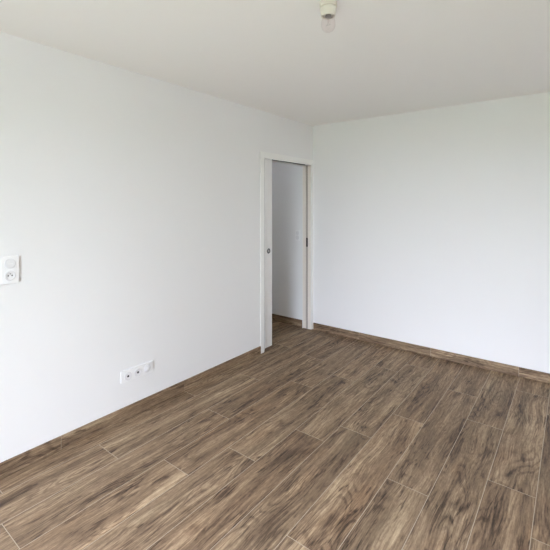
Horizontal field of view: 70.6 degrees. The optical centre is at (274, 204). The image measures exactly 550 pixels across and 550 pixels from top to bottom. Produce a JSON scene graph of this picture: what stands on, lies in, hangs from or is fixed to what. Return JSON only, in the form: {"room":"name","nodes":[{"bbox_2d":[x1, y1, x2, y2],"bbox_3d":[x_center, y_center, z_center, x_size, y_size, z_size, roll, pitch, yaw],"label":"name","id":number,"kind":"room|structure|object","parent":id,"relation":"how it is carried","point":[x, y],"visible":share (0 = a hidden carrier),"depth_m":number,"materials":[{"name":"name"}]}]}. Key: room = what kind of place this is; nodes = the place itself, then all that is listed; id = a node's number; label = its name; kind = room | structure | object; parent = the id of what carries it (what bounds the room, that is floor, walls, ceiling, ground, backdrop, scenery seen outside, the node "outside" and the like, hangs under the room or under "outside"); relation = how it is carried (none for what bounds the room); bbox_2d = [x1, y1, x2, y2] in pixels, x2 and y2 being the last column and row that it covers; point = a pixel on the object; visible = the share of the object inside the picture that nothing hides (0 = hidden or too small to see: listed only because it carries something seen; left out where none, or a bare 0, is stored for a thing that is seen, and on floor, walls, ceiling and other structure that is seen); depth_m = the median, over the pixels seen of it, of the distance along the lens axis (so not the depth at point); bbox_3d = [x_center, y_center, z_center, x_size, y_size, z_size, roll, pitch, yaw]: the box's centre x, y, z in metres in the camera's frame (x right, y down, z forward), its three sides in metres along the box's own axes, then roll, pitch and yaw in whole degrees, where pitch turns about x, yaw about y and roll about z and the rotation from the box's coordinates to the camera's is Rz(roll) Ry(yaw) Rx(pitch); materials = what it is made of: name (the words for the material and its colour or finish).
{"room":"empty bedroom","nodes":[
{"label":"empty bedroom","id":0,"kind":"room"},
{"bbox_2d":[0,32,312,462],"bbox_3d":[-1.074,0.279,2.883,0.118,2.503,4.900,0,0,38],"label":"wall","id":1,"kind":"structure","parent":0,"point":[130,200],"depth_m":2.70,"materials":[{"name":"white paint"}]},
{"bbox_2d":[1,255,18,284],"bbox_3d":[-1.507,0.367,2.210,0.017,0.157,0.089,0,0,38],"label":"socket","id":2,"kind":"object","parent":1,"relation":"attached to","point":[9,264],"visible":1,"depth_m":2.21,"materials":[{"name":"grey plastic"}]},
{"bbox_2d":[4,259,15,268],"bbox_3d":[-1.503,0.334,2.207,0.005,0.057,0.057,0,0,38],"label":"switch","id":3,"kind":"object","parent":2,"relation":"attached to","point":[8,263],"depth_m":2.21,"materials":[{"name":"white plastic"}]},
{"bbox_2d":[0,346,260,478],"bbox_3d":[-1.332,1.488,2.441,0.011,0.083,3.882,0,0,38],"label":"baseboard","id":4,"kind":"structure","parent":1,"relation":"attached to","point":[9,466],"depth_m":2.69,"materials":[{"name":"brown wood"}]},
{"bbox_2d":[120,361,152,383],"bbox_3d":[-1.011,1.226,2.856,0.015,0.085,0.263,0,0,38],"label":"wall socket","id":5,"kind":"object","parent":1,"relation":"attached to","point":[132,373],"visible":1,"depth_m":2.85,"materials":[{"name":"grey plastic"}]},
{"bbox_2d":[124,372,131,379],"bbox_3d":[-1.054,1.230,2.791,0.004,0.057,0.057,0,0,38],"label":"socket","id":6,"kind":"object","parent":5,"relation":"attached to","point":[127,375],"depth_m":2.79,"materials":[{"name":"white plastic"}]},
{"bbox_2d":[135,368,141,375],"bbox_3d":[-1.005,1.230,2.855,0.004,0.057,0.057,0,0,38],"label":"socket","id":7,"kind":"object","parent":5,"relation":"attached to","point":[138,371],"depth_m":2.86,"materials":[{"name":"white plastic"}]},
{"bbox_2d":[144,364,150,371],"bbox_3d":[-0.958,1.226,2.917,0.003,0.057,0.057,0,0,38],"label":"socket","id":8,"kind":"object","parent":5,"relation":"attached to","point":[147,367],"depth_m":2.92,"materials":[{"name":"white plastic"}]},
{"bbox_2d":[265,159,271,347],"bbox_3d":[-0.328,0.509,3.850,0.039,2.017,0.923,0,0,38],"label":"door","id":9,"kind":"structure","parent":1,"relation":"in","point":[268,162],"depth_m":4.16,"materials":[{"name":"white paint"}]},
{"bbox_2d":[260,151,312,352],"bbox_3d":[0.111,0.489,4.423,0.130,2.081,1.014,0,0,38],"label":"door frame","id":10,"kind":"structure","parent":1,"relation":"attached to","point":[307,171],"depth_m":4.75,"materials":[{"name":"white wood"}]},
{"bbox_2d":[0,320,549,549],"bbox_3d":[-0.291,1.570,2.205,4.550,0.080,5.020,0,0,38],"label":"floor","id":11,"kind":"structure","parent":0,"point":[318,440],"depth_m":2.28,"materials":[{"name":"brown wood"}]},
{"bbox_2d":[0,0,549,125],"bbox_3d":[-0.285,-1.023,2.213,4.750,0.100,5.200,0,0,38],"label":"ceiling","id":12,"kind":"structure","parent":0,"point":[376,58],"depth_m":2.36,"materials":[{"name":"white paint"}]},
{"bbox_2d":[320,0,336,25],"bbox_3d":[0.256,-0.901,1.864,0.084,0.144,0.084,0,0,38],"label":"ceiling lamp","id":13,"kind":"object","parent":12,"relation":"attached to","point":[328,8],"visible":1,"depth_m":1.84,"materials":[{"name":"beige plastic"}]},
{"bbox_2d":[272,92,549,372],"bbox_3d":[1.270,0.319,4.234,4.750,2.583,0.100,0,0,38],"label":"wall","id":14,"kind":"structure","parent":0,"point":[431,227],"depth_m":3.92,"materials":[{"name":"white paint"}]},
{"bbox_2d":[272,314,301,326],"bbox_3d":[-0.100,1.488,5.218,1.155,0.083,0.011,0,0,38],"label":"baseboard","id":15,"kind":"structure","parent":14,"relation":"attached to","point":[275,317],"depth_m":5.01,"materials":[{"name":"brown wood"}]},
{"bbox_2d":[295,230,299,240],"bbox_3d":[0.287,0.384,4.918,0.072,0.136,0.014,0,0,38],"label":"light switch","id":16,"kind":"object","parent":14,"relation":"attached to","point":[297,232],"visible":1,"depth_m":4.91,"materials":[{"name":"grey plastic"}]},
{"bbox_2d":[313,323,549,383],"bbox_3d":[1.756,1.488,3.790,3.236,0.083,0.011,0,0,38],"label":"baseboard","id":17,"kind":"structure","parent":14,"relation":"attached to","point":[459,358],"depth_m":3.86,"materials":[{"name":"brown wood"}]}
]}

